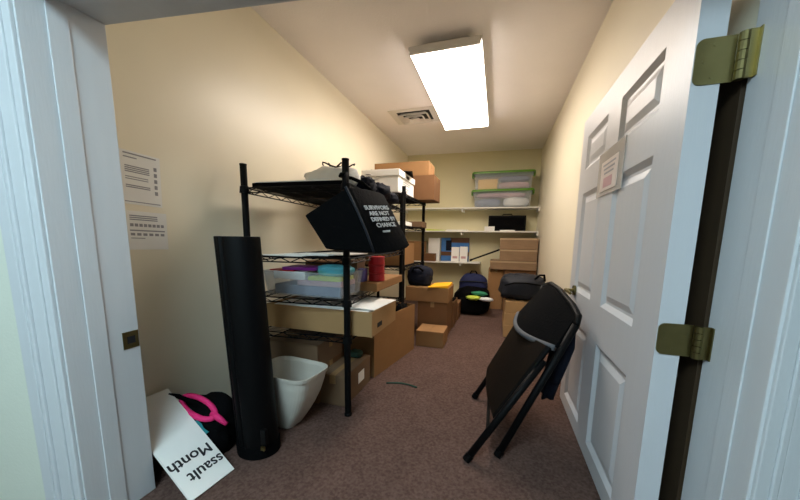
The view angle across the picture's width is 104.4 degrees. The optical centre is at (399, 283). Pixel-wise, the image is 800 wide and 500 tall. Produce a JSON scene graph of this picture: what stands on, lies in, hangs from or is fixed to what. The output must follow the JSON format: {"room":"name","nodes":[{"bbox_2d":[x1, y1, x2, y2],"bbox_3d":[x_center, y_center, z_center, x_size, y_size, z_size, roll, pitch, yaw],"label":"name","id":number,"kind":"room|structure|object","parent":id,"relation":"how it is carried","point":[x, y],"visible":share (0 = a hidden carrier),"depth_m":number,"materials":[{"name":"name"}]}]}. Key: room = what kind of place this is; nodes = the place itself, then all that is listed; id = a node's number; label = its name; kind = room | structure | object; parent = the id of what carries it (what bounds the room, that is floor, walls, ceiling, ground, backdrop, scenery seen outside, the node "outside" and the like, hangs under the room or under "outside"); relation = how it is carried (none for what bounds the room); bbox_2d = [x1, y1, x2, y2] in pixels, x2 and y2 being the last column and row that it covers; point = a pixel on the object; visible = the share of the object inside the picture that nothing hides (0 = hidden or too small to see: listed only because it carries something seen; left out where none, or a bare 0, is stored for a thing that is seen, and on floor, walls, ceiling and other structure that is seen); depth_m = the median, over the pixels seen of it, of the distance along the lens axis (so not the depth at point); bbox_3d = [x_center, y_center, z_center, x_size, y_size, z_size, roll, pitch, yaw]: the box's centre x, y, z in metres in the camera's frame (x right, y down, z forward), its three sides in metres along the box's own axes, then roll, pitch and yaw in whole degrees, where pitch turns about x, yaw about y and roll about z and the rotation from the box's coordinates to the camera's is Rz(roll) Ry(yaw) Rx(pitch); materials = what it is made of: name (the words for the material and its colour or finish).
{"room":"storage room","nodes":[
{"label":"storage room","id":0,"kind":"room"},
{"bbox_2d":[0,227,45,499],"bbox_3d":[-2.404,-0.422,1.302,2.651,2.600,0.222,2,8,10],"label":"wall","id":1,"kind":"structure","parent":0,"point":[20,470],"depth_m":1.14,"materials":[{"name":"paint"}]},
{"bbox_2d":[0,0,84,499],"bbox_3d":[-1.212,-0.057,1.013,0.148,1.993,0.024,2,8,10],"label":"trim","id":2,"kind":"structure","parent":1,"relation":"attached to","point":[22,224],"depth_m":1.01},
{"bbox_2d":[12,0,155,499],"bbox_3d":[-1.106,-0.007,1.129,0.025,1.863,0.230,3,9,17],"label":"trim","id":3,"kind":"structure","parent":1,"relation":"attached to","point":[63,49],"depth_m":1.09,"materials":[{"name":"wood"}]},
{"bbox_2d":[122,329,139,349],"bbox_3d":[-1.075,0.223,1.239,0.004,0.069,0.056,3,9,17],"label":"strike plate","id":4,"kind":"object","parent":1,"relation":"attached to","point":[131,338],"visible":1,"depth_m":1.24,"materials":[{"name":"gold metal"}]},
{"bbox_2d":[105,7,407,400],"bbox_3d":[-0.642,-0.714,3.514,0.100,2.600,4.808,3,9,17],"label":"wall","id":5,"kind":"structure","parent":0,"point":[204,95],"depth_m":1.84,"materials":[{"name":"beige paint"}]},
{"bbox_2d":[119,148,161,207],"bbox_3d":[-1.229,-0.496,1.475,0.003,0.245,0.182,3,9,17],"label":"notice","id":6,"kind":"object","parent":5,"relation":"attached to","point":[141,180],"visible":0.98,"depth_m":1.47,"materials":[{"name":"white paper"}]},
{"bbox_2d":[126,210,167,249],"bbox_3d":[-1.230,-0.259,1.516,0.003,0.184,0.184,3,9,17],"label":"notice","id":7,"kind":"object","parent":5,"relation":"attached to","point":[146,230],"visible":0.98,"depth_m":1.51,"materials":[{"name":"white paper"}]},
{"bbox_2d":[129,215,164,238],"bbox_3d":[-1.229,-0.276,1.512,0.001,0.110,0.158,3,9,17],"label":"print","id":8,"kind":"object","parent":7,"relation":"attached to","point":[140,226],"depth_m":1.51},
{"bbox_2d":[140,298,600,499],"bbox_3d":[0.176,0.892,1.761,7.400,0.060,9.200,3,9,17],"label":"floor","id":9,"kind":"structure","parent":0,"point":[398,441],"depth_m":1.66,"materials":[{"name":"brown carpet"}]},
{"bbox_2d":[146,389,233,499],"bbox_3d":[-1.040,0.727,1.449,0.462,0.317,0.208,4,9,23],"label":"poster board","id":10,"kind":"object","parent":9,"relation":"on","point":[193,462],"visible":1,"depth_m":1.44,"materials":[{"name":"cardboard"}]},
{"bbox_2d":[168,392,236,453],"bbox_3d":[-1.028,0.700,1.669,0.338,0.310,0.257,3,9,17],"label":"bag","id":11,"kind":"object","parent":9,"relation":"on","point":[223,437],"visible":0.52,"depth_m":1.61,"materials":[{"name":"fabric"}]},
{"bbox_2d":[195,420,208,433],"bbox_3d":[-1.001,0.719,1.549,0.081,0.054,0.055,3,9,17],"label":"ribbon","id":12,"kind":"object","parent":11,"relation":"on","point":[196,421],"visible":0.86,"depth_m":1.56,"materials":[{"name":"fabric"}]},
{"bbox_2d":[179,393,227,425],"bbox_3d":[-1.009,0.644,1.588,0.299,0.124,0.088,3,9,17],"label":"lanyard","id":13,"kind":"object","parent":11,"relation":"on","point":[214,415],"visible":0.91,"depth_m":1.57,"materials":[{"name":"pink fabric"}]},
{"bbox_2d":[213,236,280,460],"bbox_3d":[-0.774,0.314,1.597,0.376,1.105,0.202,8,11,42],"label":"tube","id":14,"kind":"object","parent":9,"relation":"on","point":[239,262],"visible":1,"depth_m":1.53,"materials":[{"name":"black plastic"}]},
{"bbox_2d":[272,356,327,428],"bbox_3d":[-0.646,0.663,1.853,0.409,0.345,0.300,3,9,17],"label":"wastebasket","id":15,"kind":"object","parent":9,"relation":"on","point":[298,382],"visible":0.75,"depth_m":1.78,"materials":[{"name":"grey plastic"}]},
{"bbox_2d":[239,158,404,416],"bbox_3d":[-0.478,-0.046,2.590,0.730,1.545,1.448,3,8,13],"label":"shelving unit","id":16,"kind":"object","parent":9,"relation":"on","point":[315,199],"visible":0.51,"depth_m":1.93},
{"bbox_2d":[263,253,304,256],"bbox_3d":[-0.704,-0.199,2.099,0.300,0.006,0.280,4,9,20],"label":"paper stack","id":17,"kind":"object","parent":16,"relation":"on","point":[280,254],"visible":0.64,"depth_m":1.99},
{"bbox_2d":[285,252,333,255],"bbox_3d":[-0.561,-0.201,2.086,0.300,0.006,0.280,3,8,13],"label":"paper stack","id":18,"kind":"object","parent":17,"relation":"on","point":[306,252],"visible":0.5,"depth_m":1.97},
{"bbox_2d":[305,252,366,255],"bbox_3d":[-0.419,-0.203,2.072,0.300,0.006,0.280,4,9,24],"label":"paper stack","id":19,"kind":"object","parent":18,"relation":"on","point":[320,253],"visible":0.71,"depth_m":2.01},
{"bbox_2d":[252,180,360,197],"bbox_3d":[-0.563,-0.632,2.092,0.620,0.030,0.490,3,8,13],"label":"shelf","id":20,"kind":"object","parent":16,"relation":"on","point":[327,182],"visible":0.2,"depth_m":1.87,"materials":[{"name":"black metal"}]},
{"bbox_2d":[255,179,329,182],"bbox_3d":[-0.607,-0.654,2.100,0.510,0.007,0.450,3,8,13],"label":"paper stack","id":21,"kind":"object","parent":20,"relation":"on","point":[328,179],"visible":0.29,"depth_m":1.88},
{"bbox_2d":[304,162,360,185],"bbox_3d":[-0.459,-0.754,2.144,0.410,0.181,0.255,3,9,17],"label":"plastic bag","id":22,"kind":"object","parent":21,"relation":"on","point":[324,172],"depth_m":2.05,"materials":[{"name":"white plastic"}]},
{"bbox_2d":[305,259,341,264],"bbox_3d":[-0.530,-0.088,2.456,0.337,0.196,0.250,3,9,17],"label":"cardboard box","id":23,"kind":"object","parent":16,"relation":"on","point":[321,260],"visible":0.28,"depth_m":2.36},
{"bbox_2d":[267,294,395,337],"bbox_3d":[-0.468,0.199,2.207,0.772,0.155,0.460,3,9,17],"label":"cardboard box","id":24,"kind":"object","parent":16,"relation":"on","point":[364,324],"visible":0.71,"depth_m":2.00,"materials":[{"name":"brown"}]},
{"bbox_2d":[275,295,376,311],"bbox_3d":[-0.473,0.199,2.208,0.700,0.142,0.380,3,9,17],"label":"paper stack","id":25,"kind":"object","parent":24,"relation":"in","point":[360,310],"visible":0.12,"depth_m":2.00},
{"bbox_2d":[285,295,315,302],"bbox_3d":[-0.655,0.117,2.250,0.260,0.010,0.340,4,9,19],"label":"paper sheet","id":26,"kind":"object","parent":25,"relation":"on","point":[305,296],"visible":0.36,"depth_m":2.23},
{"bbox_2d":[294,296,328,307],"bbox_3d":[-0.546,0.121,2.213,0.272,0.010,0.349,3,9,17],"label":"paper sheet","id":27,"kind":"object","parent":25,"relation":"on","point":[323,298],"visible":0.36,"depth_m":2.15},
{"bbox_2d":[310,297,340,307],"bbox_3d":[-0.433,0.123,2.190,0.263,0.009,0.342,3,9,17],"label":"paper sheet","id":28,"kind":"object","parent":27,"relation":"on","point":[336,298],"visible":0.21,"depth_m":2.12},
{"bbox_2d":[328,296,360,308],"bbox_3d":[-0.321,0.126,2.161,0.260,0.010,0.340,4,9,23],"label":"paper sheet","id":29,"kind":"object","parent":28,"relation":"on","point":[332,303],"visible":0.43,"depth_m":2.11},
{"bbox_2d":[350,297,395,310],"bbox_3d":[-0.212,0.129,2.124,0.260,0.010,0.340,4,9,23],"label":"paper sheet","id":30,"kind":"object","parent":29,"relation":"on","point":[368,303],"visible":0.71,"depth_m":2.10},
{"bbox_2d":[306,172,408,252],"bbox_3d":[-0.195,-0.395,1.691,0.510,0.433,0.364,3,9,17],"label":"tote bag","id":31,"kind":"object","parent":16,"relation":"hanging from","point":[354,219],"visible":0.99,"depth_m":1.57,"materials":[{"name":"black fabric"}]},
{"bbox_2d":[356,174,398,203],"bbox_3d":[-0.153,-0.729,2.423,0.190,0.137,0.681,3,9,17],"label":"heap","id":32,"kind":"object","parent":16,"relation":"on","point":[391,198],"visible":0.56,"depth_m":2.27,"materials":[{"name":"black fabric"}]},
{"bbox_2d":[355,274,401,291],"bbox_3d":[-0.195,-0.020,2.492,0.260,0.060,0.600,3,9,17],"label":"cardboard box","id":33,"kind":"object","parent":16,"relation":"on","point":[390,279],"visible":0.58,"depth_m":2.25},
{"bbox_2d":[350,259,364,280],"bbox_3d":[-0.330,-0.103,2.312,0.090,0.148,0.140,3,9,17],"label":"cardboard box","id":34,"kind":"object","parent":33,"relation":"on","point":[359,265],"visible":0.41,"depth_m":2.24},
{"bbox_2d":[358,268,366,281],"bbox_3d":[-0.270,-0.066,2.250,0.045,0.094,0.070,3,9,17],"label":"box","id":35,"kind":"object","parent":33,"relation":"on","point":[362,272],"visible":1,"depth_m":2.22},
{"bbox_2d":[368,256,384,281],"bbox_3d":[-0.173,-0.114,2.292,0.124,0.180,0.124,3,9,17],"label":"canister","id":36,"kind":"object","parent":33,"relation":"on","point":[376,265],"visible":0.97,"depth_m":2.24,"materials":[{"name":"plastic"}]},
{"bbox_3d":[-0.577,-0.017,2.092,0.593,0.157,0.321,3,9,17],"label":"storage bin","id":37,"kind":"object","parent":16,"relation":"on","visible":0},
{"bbox_2d":[275,280,354,296],"bbox_3d":[-0.571,0.026,2.099,0.480,0.061,0.220,3,9,17],"label":"paper pad","id":38,"kind":"object","parent":37,"relation":"in","point":[291,287],"visible":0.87,"depth_m":2.00,"materials":[{"name":"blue paper"}]},
{"bbox_2d":[297,279,354,287],"bbox_3d":[-0.484,-0.015,2.050,0.310,0.034,0.210,3,9,17],"label":"paper pad","id":39,"kind":"object","parent":38,"relation":"on","point":[352,281],"visible":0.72,"depth_m":1.95,"materials":[{"name":"white paper"}]},
{"bbox_2d":[274,270,318,279],"bbox_3d":[-0.688,-0.070,2.107,0.240,0.052,0.210,3,9,17],"label":"paper pad","id":40,"kind":"object","parent":39,"relation":"on","point":[297,275],"visible":0.63,"depth_m":2.01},
{"bbox_2d":[270,268,300,270],"bbox_3d":[-0.755,-0.097,2.071,0.190,0.008,0.110,4,9,20],"label":"folder","id":41,"kind":"object","parent":40,"relation":"on","point":[276,269],"visible":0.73,"depth_m":2.03,"materials":[{"name":"plastic"}]},
{"bbox_2d":[282,265,319,270],"bbox_3d":[-0.629,-0.110,2.088,0.240,0.020,0.200,2,8,11],"label":"folder","id":42,"kind":"object","parent":40,"relation":"on","point":[292,267],"visible":0.76,"depth_m":2.00,"materials":[{"name":"plastic"}]},
{"bbox_2d":[308,274,353,281],"bbox_3d":[-0.448,-0.042,2.024,0.230,0.026,0.190,3,9,17],"label":"paper pad","id":43,"kind":"object","parent":39,"relation":"on","point":[318,277],"visible":0.81,"depth_m":1.94,"materials":[{"name":"paper"}]},
{"bbox_2d":[317,264,354,276],"bbox_3d":[-0.419,-0.094,2.026,0.252,0.072,0.188,3,9,17],"label":"plastic bag","id":44,"kind":"object","parent":43,"relation":"on","point":[335,270],"visible":0.7,"depth_m":1.95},
{"bbox_2d":[314,351,342,403],"bbox_3d":[-0.689,0.650,2.292,0.412,0.245,0.350,3,9,17],"label":"cardboard box","id":45,"kind":"object","parent":9,"relation":"on","point":[333,360],"visible":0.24,"depth_m":2.20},
{"bbox_2d":[270,329,342,362],"bbox_3d":[-0.686,0.449,2.263,0.412,0.159,0.350,3,9,17],"label":"cardboard box","id":46,"kind":"object","parent":45,"relation":"on","point":[320,351],"visible":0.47,"depth_m":2.12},
{"bbox_2d":[321,354,369,406],"bbox_3d":[-0.383,0.677,2.257,0.186,0.210,0.422,3,9,17],"label":"cardboard box","id":47,"kind":"object","parent":9,"relation":"on","point":[333,386],"visible":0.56,"depth_m":2.12,"materials":[{"name":"cardboard"}]},
{"bbox_2d":[351,349,362,357],"bbox_3d":[-0.338,0.529,2.370,0.104,0.051,0.109,3,9,17],"label":"scrap","id":48,"kind":"object","parent":47,"relation":"on","point":[356,353],"visible":0.83,"depth_m":2.33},
{"bbox_2d":[342,302,414,376],"bbox_3d":[-0.279,0.455,2.921,0.560,0.465,0.765,5,9,27],"label":"cardboard box","id":49,"kind":"object","parent":9,"relation":"on","point":[396,339],"visible":0.5,"depth_m":2.70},
{"bbox_2d":[396,301,407,310],"bbox_3d":[0.017,0.259,2.998,0.118,0.174,0.275,3,9,17],"label":"cloth bundle","id":50,"kind":"object","parent":49,"relation":"in","point":[402,305],"visible":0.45,"depth_m":2.92,"materials":[{"name":"black fabric"}]},
{"bbox_2d":[365,186,425,301],"bbox_3d":[-0.136,-0.262,3.794,0.688,1.640,0.957,3,9,17],"label":"shelving unit","id":51,"kind":"object","parent":9,"relation":"on","point":[408,199],"visible":0.36,"depth_m":3.67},
{"bbox_2d":[361,168,414,196],"bbox_3d":[-0.111,-1.088,3.439,0.410,0.223,0.624,3,9,17],"label":"file box","id":52,"kind":"object","parent":51,"relation":"on","point":[396,178],"visible":0.7,"depth_m":3.15,"materials":[{"name":"cardboard"}]},
{"bbox_2d":[365,243,413,265],"bbox_3d":[-0.110,-0.371,3.739,0.450,0.248,0.502,3,9,17],"label":"cardboard box","id":53,"kind":"object","parent":51,"relation":"on","point":[409,251],"visible":0.22,"depth_m":3.56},
{"bbox_2d":[406,221,426,227],"bbox_3d":[0.142,-0.749,3.924,0.340,0.070,0.260,3,9,17],"label":"flat box","id":54,"kind":"object","parent":51,"relation":"on","point":[419,224],"visible":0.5,"depth_m":3.78,"materials":[{"name":"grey cardboard"}]},
{"bbox_2d":[413,175,439,203],"bbox_3d":[0.226,-1.185,3.922,0.497,0.288,0.380,3,9,17],"label":"cardboard box","id":55,"kind":"object","parent":51,"relation":"on","point":[427,187],"visible":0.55,"depth_m":3.71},
{"bbox_2d":[375,160,434,175],"bbox_3d":[0.063,-1.419,3.936,0.692,0.164,0.350,3,9,17],"label":"cardboard box","id":56,"kind":"object","parent":55,"relation":"on","point":[418,167],"visible":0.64,"depth_m":3.73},
{"bbox_2d":[386,382,416,387],"bbox_3d":[0.015,0.766,2.368,0.244,0.013,0.046,3,9,17],"label":"cord","id":57,"kind":"object","parent":9,"relation":"on","point":[386,382],"visible":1,"depth_m":2.38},
{"bbox_2d":[416,323,447,347],"bbox_3d":[0.348,0.554,3.347,0.287,0.164,0.290,3,9,17],"label":"cardboard box","id":58,"kind":"object","parent":9,"relation":"on","point":[428,335],"visible":1,"depth_m":3.23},
{"bbox_2d":[417,299,451,335],"bbox_3d":[0.424,0.379,3.727,0.340,0.405,0.402,3,9,17],"label":"cardboard box","id":59,"kind":"object","parent":9,"relation":"on","point":[435,313],"visible":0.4,"depth_m":3.54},
{"bbox_2d":[406,283,453,302],"bbox_3d":[0.362,0.094,3.702,0.495,0.164,0.410,3,9,17],"label":"cardboard box","id":60,"kind":"object","parent":59,"relation":"on","point":[413,292],"visible":0.84,"depth_m":3.51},
{"bbox_2d":[407,265,432,285],"bbox_3d":[0.238,-0.108,3.686,0.308,0.231,0.323,3,9,17],"label":"duffel bag","id":61,"kind":"object","parent":60,"relation":"on","point":[422,275],"visible":0.99,"depth_m":3.58,"materials":[{"name":"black fabric"}]},
{"bbox_2d":[428,282,452,287],"bbox_3d":[0.479,0.006,3.631,0.220,0.028,0.410,3,9,17],"label":"envelope","id":62,"kind":"object","parent":60,"relation":"on","point":[440,284],"visible":1,"depth_m":3.56,"materials":[{"name":"paper"}]},
{"bbox_2d":[451,297,457,327],"bbox_3d":[0.600,0.361,4.134,0.275,0.330,0.362,3,9,17],"label":"cardboard box","id":63,"kind":"object","parent":9,"relation":"on","point":[454,303],"visible":0.3,"depth_m":3.98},
{"bbox_2d":[457,299,460,319],"bbox_3d":[0.698,0.357,4.494,0.332,0.240,0.280,3,9,17],"label":"cardboard box","id":64,"kind":"object","parent":9,"relation":"on","point":[458,300],"visible":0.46,"depth_m":4.38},
{"bbox_2d":[454,270,489,314],"bbox_3d":[1.105,0.121,4.735,0.544,0.648,0.464,3,9,17],"label":"backpack","id":65,"kind":"object","parent":9,"relation":"on","point":[470,282],"visible":0.77,"depth_m":4.62,"materials":[{"name":"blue fabric"}]},
{"bbox_2d":[466,295,480,299],"bbox_3d":[1.074,0.200,4.524,0.228,0.067,0.144,3,9,17],"label":"garment","id":66,"kind":"object","parent":65,"relation":"in","point":[470,297],"visible":0.99,"depth_m":4.48,"materials":[{"name":"fabric"}]},
{"bbox_2d":[471,291,487,295],"bbox_3d":[1.162,0.140,4.539,0.252,0.075,0.126,6,9,30],"label":"garment","id":67,"kind":"object","parent":65,"relation":"in","point":[476,293],"visible":0.99,"depth_m":4.50,"materials":[{"name":"green fabric"}]},
{"bbox_2d":[479,297,493,301],"bbox_3d":[1.237,0.221,4.465,0.221,0.063,0.127,3,9,17],"label":"garment","id":68,"kind":"object","parent":65,"relation":"in","point":[487,299],"visible":0.97,"depth_m":4.42,"materials":[{"name":"white fabric"}]},
{"bbox_2d":[488,267,503,308],"bbox_3d":[1.592,0.060,5.186,0.235,0.655,0.362,3,9,17],"label":"cardboard box","id":69,"kind":"object","parent":9,"relation":"on","point":[494,275],"visible":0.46,"depth_m":5.01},
{"bbox_2d":[502,315,512,336],"bbox_3d":[1.515,0.508,3.865,0.445,0.140,0.722,3,9,17],"label":"cardboard box","id":70,"kind":"object","parent":9,"relation":"on","point":[506,329],"visible":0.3,"depth_m":3.58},
{"bbox_2d":[503,303,514,325],"bbox_3d":[1.520,0.369,3.850,0.441,0.140,0.712,3,9,17],"label":"cardboard box","id":71,"kind":"object","parent":70,"relation":"on","point":[508,317],"visible":0.3,"depth_m":3.57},
{"bbox_2d":[504,298,529,313],"bbox_3d":[1.526,0.230,3.834,0.437,0.139,0.702,3,9,17],"label":"cardboard box","id":72,"kind":"object","parent":71,"relation":"on","point":[511,305],"visible":0.28,"depth_m":3.55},
{"bbox_2d":[498,273,545,299],"bbox_3d":[1.456,0.013,3.713,0.532,0.318,0.530,3,9,17],"label":"bag","id":73,"kind":"object","parent":72,"relation":"on","point":[518,286],"visible":0.89,"depth_m":3.53,"materials":[{"name":"black fabric"}]},
{"bbox_2d":[502,270,535,309],"bbox_3d":[1.931,0.081,5.076,0.462,0.655,0.430,3,9,17],"label":"cardboard box","id":74,"kind":"object","parent":9,"relation":"on","point":[505,271],"visible":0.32,"depth_m":4.85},
{"bbox_2d":[490,259,536,270],"bbox_3d":[1.822,-0.315,5.030,0.693,0.136,0.448,3,9,17],"label":"cardboard box","id":75,"kind":"object","parent":74,"relation":"on","point":[494,263],"visible":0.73,"depth_m":4.82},
{"bbox_2d":[499,249,537,261],"bbox_3d":[1.890,-0.470,4.992,0.548,0.176,0.438,3,9,17],"label":"cardboard box","id":76,"kind":"object","parent":75,"relation":"on","point":[505,254],"visible":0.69,"depth_m":4.79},
{"bbox_2d":[500,238,538,249],"bbox_3d":[1.894,-0.646,4.971,0.558,0.171,0.428,3,9,17],"label":"cardboard box","id":77,"kind":"object","parent":76,"relation":"on","point":[505,243],"visible":0.99,"depth_m":4.77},
{"bbox_2d":[463,282,581,463],"bbox_3d":[0.679,0.440,1.775,0.538,0.863,0.768,3,9,17],"label":"folding chair","id":78,"kind":"object","parent":9,"relation":"on","point":[551,319],"visible":1,"depth_m":1.62,"materials":[{"name":"black plastic"}]},
{"bbox_2d":[541,334,575,399],"bbox_3d":[0.863,0.411,1.698,0.137,0.470,0.201,3,9,17],"label":"jacket","id":79,"kind":"object","parent":78,"relation":"hanging from","point":[549,390],"visible":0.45,"depth_m":1.62,"materials":[{"name":"blue fabric"}]},
{"bbox_2d":[251,0,612,155],"bbox_3d":[0.576,-2.012,3.242,2.640,0.080,5.400,3,9,17],"label":"ceiling","id":80,"kind":"structure","parent":0,"point":[535,51],"depth_m":2.48,"materials":[{"name":"paint"}]},
{"bbox_2d":[387,106,440,124],"bbox_3d":[0.188,-2.025,3.785,0.570,0.058,0.445,3,9,17],"label":"ceiling vent","id":81,"kind":"object","parent":80,"relation":"in","point":[419,115],"visible":0.97,"depth_m":3.73,"materials":[{"name":"white metal"}]},
{"bbox_2d":[408,35,488,130],"bbox_3d":[0.579,-1.892,3.083,0.543,0.112,1.714,3,9,17],"label":"ceiling light","id":82,"kind":"object","parent":80,"relation":"attached to","point":[452,71],"visible":1,"depth_m":2.69,"materials":[{"name":"white plastic"}]},
{"bbox_2d":[406,149,541,296],"bbox_3d":[1.227,-0.979,5.551,2.449,2.600,0.105,3,8,14],"label":"wall","id":83,"kind":"structure","parent":0,"point":[454,171],"depth_m":5.46,"materials":[{"name":"yellow paint"}]},
{"bbox_2d":[414,260,480,265],"bbox_3d":[0.726,-0.380,5.532,1.380,0.065,0.340,3,8,14],"label":"wall shelf","id":84,"kind":"object","parent":83,"relation":"attached to","point":[440,261],"visible":0.52,"depth_m":5.37,"materials":[{"name":"white wood"}]},
{"bbox_2d":[408,241,426,260],"bbox_3d":[0.273,-0.604,5.601,0.362,0.344,0.250,3,9,17],"label":"cardboard box","id":85,"kind":"object","parent":84,"relation":"on","point":[417,244],"visible":0.34,"depth_m":5.47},
{"bbox_2d":[424,253,435,260],"bbox_3d":[0.528,-0.476,5.477,0.207,0.134,0.125,3,9,17],"label":"cardboard box","id":86,"kind":"object","parent":84,"relation":"on","point":[427,256],"visible":0.84,"depth_m":5.42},
{"bbox_2d":[428,238,440,260],"bbox_3d":[0.620,-0.628,5.593,0.205,0.404,0.080,3,9,17],"label":"binder","id":87,"kind":"object","parent":84,"relation":"on","point":[434,243],"visible":0.76,"depth_m":5.55,"materials":[{"name":"cardboard"}]},
{"bbox_2d":[441,238,469,261],"bbox_3d":[0.973,-0.611,5.492,0.490,0.409,0.022,3,9,17],"label":"picture book","id":88,"kind":"object","parent":84,"relation":"on","point":[447,244],"visible":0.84,"depth_m":5.50,"materials":[{"name":"blue paper"}]},
{"bbox_2d":[451,247,459,261],"bbox_3d":[0.966,-0.520,5.419,0.130,0.249,0.090,3,9,17],"label":"box","id":89,"kind":"object","parent":84,"relation":"on","point":[455,250],"visible":0.96,"depth_m":5.39,"materials":[{"name":"cardboard"}]},
{"bbox_2d":[459,247,467,261],"bbox_3d":[1.105,-0.517,5.375,0.130,0.259,0.090,3,9,17],"label":"box","id":90,"kind":"object","parent":84,"relation":"on","point":[463,250],"visible":1,"depth_m":5.35,"materials":[{"name":"cardboard"}]},
{"bbox_2d":[469,249,499,260],"bbox_3d":[1.350,-0.459,4.967,0.477,0.216,0.038,5,9,29],"label":"pole","id":91,"kind":"object","parent":84,"relation":"on","point":[498,249],"visible":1,"depth_m":4.95,"materials":[{"name":"metal"}]},
{"bbox_2d":[405,230,538,235],"bbox_3d":[1.160,-0.880,5.351,2.262,0.065,0.340,3,8,14],"label":"wall shelf","id":92,"kind":"object","parent":83,"relation":"attached to","point":[406,232],"visible":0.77,"depth_m":5.19,"materials":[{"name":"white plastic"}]},
{"bbox_2d":[484,226,494,230],"bbox_3d":[1.473,-0.911,5.102,0.160,0.072,0.020,3,9,17],"label":"card","id":93,"kind":"object","parent":92,"relation":"on","point":[486,228],"visible":1,"depth_m":5.09,"materials":[{"name":"white paper"}]},
{"bbox_2d":[488,214,525,230],"bbox_3d":[1.771,-1.017,5.139,0.585,0.280,0.146,3,9,17],"label":"equipment case","id":94,"kind":"object","parent":92,"relation":"on","point":[510,222],"visible":0.81,"depth_m":5.07,"materials":[{"name":"black plastic"}]},
{"bbox_2d":[406,206,539,213],"bbox_3d":[1.165,-1.260,5.297,2.262,0.065,0.340,3,8,14],"label":"wall shelf","id":95,"kind":"object","parent":83,"relation":"attached to","point":[462,209],"visible":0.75,"depth_m":5.18,"materials":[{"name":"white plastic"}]},
{"bbox_2d":[471,188,534,195],"bbox_3d":[1.665,-1.394,5.075,0.974,0.275,0.308,3,9,17],"label":"storage bin","id":96,"kind":"object","parent":95,"relation":"on","point":[514,190],"visible":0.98,"depth_m":4.97,"materials":[{"name":"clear plastic"}]},
{"bbox_2d":[475,199,499,206],"bbox_3d":[1.451,-1.338,5.146,0.413,0.129,0.201,3,9,17],"label":"folded cloth","id":97,"kind":"object","parent":96,"relation":"in","point":[483,202],"visible":0.91,"depth_m":5.07,"materials":[{"name":"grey fabric"}]},
{"bbox_2d":[472,169,535,178],"bbox_3d":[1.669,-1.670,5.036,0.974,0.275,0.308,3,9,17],"label":"lid","id":98,"kind":"object","parent":96,"relation":"on","point":[525,171],"visible":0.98,"depth_m":4.95,"materials":[{"name":"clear plastic"}]},
{"bbox_2d":[478,179,497,189],"bbox_3d":[1.446,-1.627,5.102,0.300,0.154,0.170,3,9,17],"label":"carton","id":99,"kind":"object","parent":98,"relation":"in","point":[486,183],"visible":0.76,"depth_m":5.02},
{"bbox_2d":[498,182,528,188],"bbox_3d":[1.833,-1.585,4.991,0.474,0.111,0.203,3,9,17],"label":"folded cloth","id":100,"kind":"object","parent":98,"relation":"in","point":[507,185],"visible":0.8,"depth_m":4.91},
{"bbox_2d":[499,176,529,182],"bbox_3d":[1.830,-1.682,4.976,0.467,0.085,0.198,3,9,17],"label":"folded cloth","id":101,"kind":"object","parent":100,"relation":"on","point":[506,178],"visible":0.91,"depth_m":4.91,"materials":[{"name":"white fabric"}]},
{"bbox_2d":[503,197,528,206],"bbox_3d":[1.875,-1.324,5.015,0.394,0.150,0.196,3,9,17],"label":"folded cloth","id":102,"kind":"object","parent":96,"relation":"in","point":[511,201],"visible":1,"depth_m":4.94,"materials":[{"name":"white fabric"}]},
{"bbox_2d":[475,193,525,197],"bbox_3d":[1.637,-1.447,5.072,0.793,0.077,0.196,3,9,17],"label":"folded cloth","id":103,"kind":"object","parent":102,"relation":"on","point":[486,195],"visible":0.95,"depth_m":5.00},
{"bbox_2d":[536,0,759,295],"bbox_3d":[1.653,-0.612,3.022,0.100,2.600,4.640,3,9,17],"label":"wall","id":104,"kind":"structure","parent":0,"point":[627,24],"depth_m":2.63,"materials":[{"name":"beige paint"}]},
{"bbox_2d":[658,62,747,499],"bbox_3d":[0.952,0.161,1.085,0.012,1.600,0.343,3,9,17],"label":"trim","id":105,"kind":"structure","parent":104,"relation":"attached to","point":[731,96],"depth_m":0.93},
{"bbox_3d":[-0.097,-1.255,0.775,2.020,0.737,0.487,3,9,17],"label":"wall","id":106,"kind":"structure","parent":0,"visible":0},
{"bbox_2d":[59,0,299,24],"bbox_3d":[-0.103,-0.878,0.828,2.026,0.025,0.228,2,8,10],"label":"trim","id":107,"kind":"structure","parent":106,"relation":"attached to","point":[107,12],"depth_m":1.02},
{"bbox_3d":[2.273,-0.242,0.496,2.780,2.600,0.585,3,9,17],"label":"wall","id":108,"kind":"structure","parent":0,"visible":0},
{"bbox_2d":[560,0,764,499],"bbox_3d":[0.984,-0.024,1.476,0.137,1.820,1.236,3,8,14],"label":"door","id":109,"kind":"structure","parent":108,"relation":"in","point":[634,247],"depth_m":1.05,"materials":[{"name":"white paint"}]},
{"bbox_2d":[596,135,626,198],"bbox_3d":[0.969,-0.525,1.435,0.007,0.210,0.340,3,9,17],"label":"notice","id":110,"kind":"object","parent":109,"relation":"attached to","point":[611,164],"visible":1,"depth_m":1.40,"materials":[{"name":"paper"}]},
{"bbox_2d":[602,174,611,187],"bbox_3d":[0.967,-0.479,1.448,0.001,0.045,0.120,3,9,17],"label":"picture","id":111,"kind":"object","parent":110,"relation":"attached to","point":[607,178],"depth_m":1.44,"materials":[{"name":"pink paper"}]},
{"bbox_2d":[603,157,615,174],"bbox_3d":[0.966,-0.540,1.434,0.001,0.048,0.170,3,9,17],"label":"print","id":112,"kind":"object","parent":110,"relation":"on","point":[609,166],"depth_m":1.42},
{"bbox_2d":[681,0,799,499],"bbox_3d":[0.875,0.070,0.786,0.025,1.863,0.230,3,9,17],"label":"trim","id":113,"kind":"structure","parent":108,"relation":"attached to","point":[761,238],"depth_m":0.76,"materials":[{"name":"wood"}]},
{"bbox_2d":[749,242,799,499],"bbox_3d":[0.909,0.025,0.647,0.146,1.993,0.024,2,8,10],"label":"trim","id":114,"kind":"structure","parent":108,"relation":"attached to","point":[777,470],"depth_m":0.70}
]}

